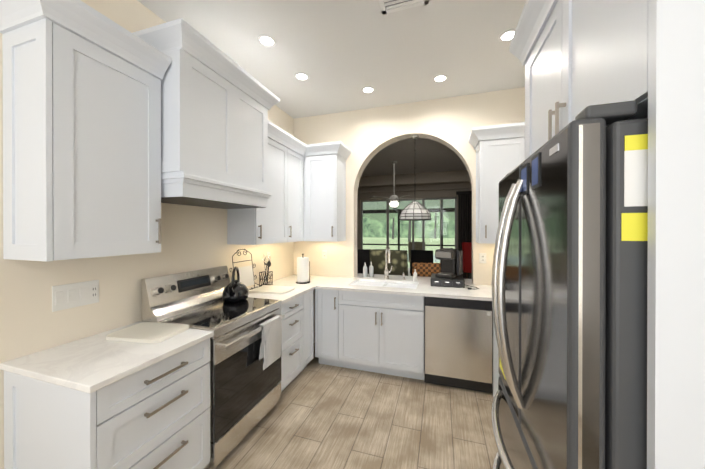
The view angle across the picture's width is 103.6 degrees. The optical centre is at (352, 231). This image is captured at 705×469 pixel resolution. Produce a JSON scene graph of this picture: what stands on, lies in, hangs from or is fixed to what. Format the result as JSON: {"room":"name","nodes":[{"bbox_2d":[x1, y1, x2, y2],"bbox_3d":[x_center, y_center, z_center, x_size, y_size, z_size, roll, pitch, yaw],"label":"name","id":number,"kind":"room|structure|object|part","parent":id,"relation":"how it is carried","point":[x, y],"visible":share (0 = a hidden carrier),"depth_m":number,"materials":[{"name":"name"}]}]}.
{"room":"kitchen","nodes":[
{"label":"kitchen","id":0,"kind":"room"},
{"bbox_2d":[0,0,293,468],"bbox_3d":[-1.620,-0.015,1.545,0.120,3.080,5.250,0,0,18],"label":"wall","id":1,"kind":"structure","parent":0,"point":[192,239],"depth_m":1.74,"materials":[{"name":"beige paint"}]},
{"bbox_2d":[52,280,98,311],"bbox_3d":[-1.547,0.356,1.555,0.011,0.135,0.206,0,0,18],"label":"switch plate","id":2,"kind":"object","parent":1,"relation":"attached to","point":[68,296],"visible":1,"depth_m":1.54,"materials":[{"name":"white plastic"}]},
{"bbox_2d":[0,0,163,261],"bbox_3d":[-1.398,-0.454,1.493,0.327,1.168,0.517,0,0,18],"label":"upper cabinet","id":3,"kind":"object","parent":1,"relation":"attached to","point":[115,135],"depth_m":1.30,"materials":[{"name":"white paint"}]},
{"bbox_2d":[132,24,271,195],"bbox_3d":[-1.117,-0.786,2.143,0.466,0.848,0.880,0,0,18],"label":"range hood","id":4,"kind":"object","parent":1,"relation":"attached to","point":[216,129],"depth_m":1.84,"materials":[{"name":"white paint"}]},
{"bbox_2d":[224,128,291,244],"bbox_3d":[-0.952,-0.458,2.892,0.327,1.167,0.599,0,0,18],"label":"upper cabinet","id":5,"kind":"object","parent":1,"relation":"attached to","point":[253,218],"depth_m":2.77,"materials":[{"name":"white paint"}]},
{"bbox_2d":[292,140,299,241],"bbox_3d":[-0.828,-0.459,3.282,0.327,1.167,0.439,0,0,18],"label":"upper cabinet","id":6,"kind":"object","parent":1,"relation":"attached to","point":[295,143],"depth_m":3.27,"materials":[{"name":"white paint"}]},
{"bbox_2d":[137,0,525,176],"bbox_3d":[0.487,-1.591,3.362,6.600,0.060,10.000,0,0,18],"label":"ceiling","id":7,"kind":"structure","parent":0,"point":[341,53],"depth_m":2.41,"materials":[{"name":"white paint"}]},
{"bbox_2d":[257,34,276,46],"bbox_3d":[-0.700,-1.555,2.271,0.156,0.004,0.156,0,0,18],"label":"recessed light","id":8,"kind":"object","parent":7,"relation":"in","point":[265,40],"visible":1,"depth_m":2.26,"materials":[{"name":"white"}]},
{"bbox_2d":[294,72,309,80],"bbox_3d":[-0.511,-1.557,2.798,0.156,0.004,0.156,0,0,18],"label":"recessed light","id":9,"kind":"object","parent":7,"relation":"in","point":[301,76],"visible":1,"depth_m":2.79,"materials":[{"name":"white"}]},
{"bbox_2d":[361,86,374,93],"bbox_3d":[0.172,-1.558,3.064,0.156,0.004,0.156,0,0,18],"label":"recessed light","id":10,"kind":"object","parent":7,"relation":"in","point":[368,89],"visible":1,"depth_m":3.05,"materials":[{"name":"white"}]},
{"bbox_2d":[368,161,422,206],"bbox_3d":[0.951,-1.055,6.304,1.297,1.029,1.236,0,0,18],"label":"ceiling fan","id":11,"kind":"object","parent":7,"relation":"hanging from","point":[394,199],"visible":1,"depth_m":6.21,"materials":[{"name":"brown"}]},
{"bbox_2d":[379,0,428,14],"bbox_3d":[0.316,-1.549,1.769,0.320,0.012,0.340,0,0,18],"label":"ceiling vent","id":12,"kind":"object","parent":7,"relation":"in","point":[388,6],"visible":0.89,"depth_m":1.89,"materials":[{"name":"white metal"}]},
{"bbox_2d":[432,74,447,82],"bbox_3d":[0.896,-1.557,2.833,0.156,0.004,0.156,0,0,18],"label":"recessed light","id":13,"kind":"object","parent":7,"relation":"in","point":[440,78],"visible":1,"depth_m":2.83,"materials":[{"name":"white"}]},
{"bbox_2d":[498,28,515,41],"bbox_3d":[1.243,-1.555,2.209,0.156,0.004,0.156,0,0,18],"label":"recessed light","id":14,"kind":"object","parent":7,"relation":"in","point":[506,35],"visible":0.85,"depth_m":2.21,"materials":[{"name":"white"}]},
{"bbox_2d":[215,343,497,468],"bbox_3d":[0.487,1.549,3.372,6.600,0.060,10.000,0,0,18],"label":"floor","id":15,"kind":"structure","parent":0,"point":[320,416],"depth_m":2.15,"materials":[{"name":"brown wood"}]},
{"bbox_2d":[0,321,213,468],"bbox_3d":[-1.237,1.068,1.489,0.639,0.914,0.628,0,0,18],"label":"base cabinet","id":16,"kind":"object","parent":15,"relation":"on","point":[98,401],"visible":0.92,"depth_m":1.28,"materials":[{"name":"white paint"}]},
{"bbox_2d":[0,321,213,393],"bbox_3d":[-1.241,0.626,1.488,0.632,0.030,0.628,0,0,18],"label":"countertop","id":17,"kind":"structure","parent":16,"relation":"on","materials":[{"name":"stone"}]},
{"bbox_2d":[106,322,188,343],"bbox_3d":[-1.212,0.600,1.659,0.360,0.018,0.260,0,0,10],"label":"cutting board","id":18,"kind":"object","parent":17,"relation":"on","point":[150,332],"visible":1,"depth_m":1.62,"materials":[{"name":"white"}]},
{"bbox_2d":[141,266,284,468],"bbox_3d":[-0.999,0.923,2.143,0.673,1.200,0.754,0,0,18],"label":"range","id":19,"kind":"object","parent":15,"relation":"on","point":[245,392],"visible":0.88,"depth_m":1.96,"materials":[{"name":"silver metal"}]},
{"bbox_2d":[222,266,248,302],"bbox_3d":[-1.014,0.450,2.378,0.212,0.291,0.249,0,0,18],"label":"kettle","id":20,"kind":"object","parent":19,"relation":"on","point":[237,290],"visible":1,"depth_m":2.33,"materials":[{"name":"black metal"}]},
{"bbox_2d":[259,315,281,369],"bbox_3d":[-0.639,0.860,2.181,0.054,0.326,0.269,0,0,18],"label":"towel","id":21,"kind":"object","parent":19,"relation":"hanging from","point":[270,346],"visible":0.98,"depth_m":2.14,"materials":[{"name":"white fabric"}]},
{"bbox_2d":[280,290,313,391],"bbox_3d":[-0.804,1.080,2.850,0.639,0.882,0.700,0,0,18],"label":"base cabinet","id":22,"kind":"object","parent":15,"relation":"on","point":[297,349],"visible":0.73,"depth_m":2.73,"materials":[{"name":"white paint"}]},
{"bbox_2d":[315,290,343,366],"bbox_3d":[-0.167,1.078,3.336,0.336,0.882,0.607,0,0,18],"label":"base cabinet","id":23,"kind":"object","parent":15,"relation":"on","point":[329,304],"depth_m":3.06,"materials":[{"name":"white paint"}]},
{"bbox_2d":[248,275,327,303],"bbox_3d":[-0.715,0.621,3.140,0.631,0.030,1.310,0,0,18],"label":"countertop","id":24,"kind":"structure","parent":23,"relation":"on","point":[315,281],"depth_m":2.99,"materials":[{"name":"white stone"}]},
{"bbox_2d":[230,249,261,289],"bbox_3d":[-1.046,0.392,2.765,0.144,0.427,0.380,0,0,18],"label":"cookbook stand","id":25,"kind":"object","parent":24,"relation":"on","point":[247,276],"visible":0.75,"depth_m":2.79,"materials":[{"name":"black"}]},
{"bbox_2d":[259,253,272,285],"bbox_3d":[-0.948,0.424,3.102,0.179,0.363,0.148,0,0,18],"label":"utensil caddy","id":26,"kind":"object","parent":24,"relation":"on","point":[267,261],"visible":0.9,"depth_m":3.06,"materials":[{"name":"black metal"}]},
{"bbox_2d":[249,285,294,293],"bbox_3d":[-0.820,0.597,2.840,0.400,0.018,0.300,0,0,13],"label":"cutting board","id":27,"kind":"object","parent":24,"relation":"on","point":[267,289],"visible":0.9,"depth_m":2.80,"materials":[{"name":"white plastic"}]},
{"bbox_2d":[296,254,309,283],"bbox_3d":[-0.583,0.433,3.268,0.172,0.343,0.170,0,0,18],"label":"paper towel holder","id":28,"kind":"object","parent":24,"relation":"on","point":[303,270],"visible":1,"depth_m":3.21,"materials":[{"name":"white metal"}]},
{"bbox_2d":[357,249,385,273],"bbox_3d":[0.282,0.930,5.789,0.800,1.162,0.911,0,0,-2],"label":"armchair","id":29,"kind":"object","parent":15,"relation":"on","point":[362,256],"visible":0.02,"depth_m":5.39,"materials":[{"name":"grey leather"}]},
{"bbox_2d":[344,290,424,379],"bbox_3d":[0.341,1.079,3.174,0.954,0.882,0.607,0,0,18],"label":"base cabinet","id":30,"kind":"object","parent":15,"relation":"on","point":[375,323],"depth_m":2.87,"materials":[{"name":"white paint"}]},
{"bbox_2d":[316,273,491,300],"bbox_3d":[0.855,0.578,3.063,2.407,0.116,0.760,0,0,18],"label":"countertop","id":31,"kind":"structure","parent":30,"relation":"on","point":[456,287],"depth_m":2.95,"materials":[{"name":"white stone"}]},
{"bbox_2d":[363,263,366,276],"bbox_3d":[0.167,0.508,3.649,0.060,0.190,0.060,0,0,18],"label":"soap bottle","id":32,"kind":"object","parent":31,"relation":"on","point":[365,271],"visible":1,"depth_m":3.62,"materials":[{"name":"white plastic"}]},
{"bbox_2d":[369,262,373,276],"bbox_3d":[0.248,0.503,3.655,0.060,0.200,0.060,0,0,18],"label":"soap bottle","id":33,"kind":"object","parent":31,"relation":"on","point":[371,270],"visible":1,"depth_m":3.63,"materials":[{"name":"white plastic"}]},
{"bbox_2d":[352,278,415,289],"bbox_3d":[0.370,0.716,3.233,0.768,0.186,0.418,0,0,18],"label":"sink","id":34,"kind":"object","parent":31,"relation":"in","point":[359,281],"depth_m":3.33,"materials":[{"name":"white ceramic"}]},
{"bbox_2d":[413,269,416,281],"bbox_3d":[0.751,0.529,3.324,0.048,0.150,0.054,0,0,18],"label":"soap bottle","id":35,"kind":"object","parent":31,"relation":"on","point":[415,276],"visible":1,"depth_m":3.31,"materials":[{"name":"white plastic"}]},
{"bbox_3d":[1.084,0.562,3.183,0.350,0.085,0.393,0,0,18],"label":"coffee pod drawer base","id":36,"kind":"part","parent":31,"relation":"part of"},
{"bbox_2d":[435,248,462,278],"bbox_3d":[1.108,0.356,3.183,0.305,0.325,0.343,0,0,18],"label":"coffee maker","id":37,"kind":"object","parent":31,"relation":"on","point":[451,259],"visible":1,"depth_m":3.12,"materials":[{"name":"grey plastic"}]},
{"bbox_2d":[369,249,407,275],"bbox_3d":[0.609,0.894,4.292,0.560,1.244,0.589,0,0,23],"label":"bar chair","id":38,"kind":"object","parent":15,"relation":"on","point":[399,262],"visible":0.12,"depth_m":4.05,"materials":[{"name":"fabric"}]},
{"bbox_2d":[411,250,432,275],"bbox_3d":[1.732,0.978,6.752,0.629,1.060,0.651,0,0,18],"label":"office chair","id":39,"kind":"object","parent":15,"relation":"on","point":[421,256],"visible":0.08,"depth_m":6.52,"materials":[{"name":"black"}]},
{"bbox_2d":[412,262,440,276],"bbox_3d":[1.147,0.974,3.984,0.560,1.085,0.549,0,0,13],"label":"bar stool","id":40,"kind":"object","parent":15,"relation":"on","point":[425,269],"visible":0.12,"depth_m":3.78,"materials":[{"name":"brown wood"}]},
{"bbox_2d":[424,296,492,392],"bbox_3d":[1.082,1.081,2.904,0.610,0.878,0.559,0,0,18],"label":"dishwasher","id":41,"kind":"object","parent":15,"relation":"on","point":[458,343],"visible":0.94,"depth_m":2.64,"materials":[{"name":"silver metal"}]},
{"bbox_2d":[462,242,471,278],"bbox_3d":[2.606,0.869,5.796,0.480,1.283,0.556,0,0,38],"label":"chair","id":42,"kind":"object","parent":15,"relation":"on","point":[467,256],"visible":0.29,"depth_m":5.72,"materials":[{"name":"red fabric"}]},
{"bbox_2d":[492,320,499,396],"bbox_3d":[1.686,1.080,2.746,0.629,0.882,0.607,0,0,18],"label":"base cabinet","id":43,"kind":"object","parent":15,"relation":"on","point":[496,375],"depth_m":2.55,"materials":[{"name":"white paint"}]},
{"bbox_2d":[492,101,647,468],"bbox_3d":[0.989,0.609,1.013,0.855,1.835,0.909,0,0,18],"label":"refrigerator","id":44,"kind":"object","parent":15,"relation":"on","point":[569,282],"visible":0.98,"depth_m":0.68,"materials":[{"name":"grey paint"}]},
{"bbox_2d":[509,0,704,468],"bbox_3d":[1.065,0.245,0.947,0.725,2.563,1.063,0,0,18],"label":"tall cabinet","id":45,"kind":"object","parent":15,"relation":"on","point":[575,57],"visible":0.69,"depth_m":0.60,"materials":[{"name":"white paint"}]},
{"bbox_2d":[294,87,524,342],"bbox_3d":[0.658,-0.021,3.483,3.285,3.080,0.175,0,0,18],"label":"wall","id":46,"kind":"structure","parent":0,"point":[365,136],"depth_m":3.45,"materials":[{"name":"beige paint"}]},
{"bbox_2d":[322,250,326,258],"bbox_3d":[-0.373,0.308,3.715,0.072,0.116,0.009,0,0,18],"label":"outlet","id":47,"kind":"object","parent":46,"relation":"attached to","point":[324,254],"visible":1,"depth_m":3.71,"materials":[{"name":"white plastic"}]},
{"bbox_2d":[304,142,347,241],"bbox_3d":[-0.361,-0.460,3.522,0.457,1.168,0.360,0,0,18],"label":"upper cabinet","id":48,"kind":"object","parent":46,"relation":"attached to","point":[324,164],"depth_m":3.39,"materials":[{"name":"white paint"}]},
{"bbox_2d":[399,135,430,220],"bbox_3d":[0.775,-0.660,3.444,0.391,1.045,0.391,0,0,18],"label":"pendant lamp","id":49,"kind":"object","parent":46,"relation":"hanging from","point":[414,210],"visible":1,"depth_m":3.33,"materials":[{"name":"white glass"}]},
{"bbox_2d":[479,253,485,262],"bbox_3d":[1.469,0.305,3.129,0.072,0.116,0.009,0,0,18],"label":"outlet","id":50,"kind":"object","parent":46,"relation":"attached to","point":[482,257],"visible":1,"depth_m":3.13,"materials":[{"name":"white plastic"}]},
{"bbox_2d":[476,124,524,243],"bbox_3d":[1.577,-0.459,2.922,0.477,1.168,0.327,0,0,18],"label":"upper cabinet","id":51,"kind":"object","parent":46,"relation":"attached to","point":[500,148],"depth_m":2.80,"materials":[{"name":"white paint"}]},
{"bbox_2d":[357,189,471,248],"bbox_3d":[1.965,-0.036,8.012,6.500,3.080,0.150,0,0,18],"label":"wall","id":52,"kind":"structure","parent":0,"point":[426,194],"depth_m":8.00,"materials":[{"name":"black paint"}]},
{"bbox_2d":[361,197,456,275],"bbox_3d":[1.581,0.279,8.141,2.770,2.450,0.060,0,0,18],"label":"window","id":53,"kind":"structure","parent":52,"relation":"in","point":[383,226],"depth_m":8.11,"materials":[{"name":"grey"}]},
{"bbox_2d":[358,170,471,192],"bbox_3d":[1.874,-1.364,7.721,6.200,0.418,0.448,0,0,18],"label":"crown molding","id":54,"kind":"structure","parent":52,"relation":"attached to","point":[447,180],"depth_m":7.67,"materials":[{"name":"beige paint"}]},
{"bbox_2d":[456,191,471,278],"bbox_3d":[3.265,0.206,7.416,0.920,2.560,0.120,0,0,18],"label":"blinds","id":55,"kind":"object","parent":52,"relation":"attached to","point":[465,230],"visible":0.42,"depth_m":7.47,"materials":[{"name":"grey"}]}
]}

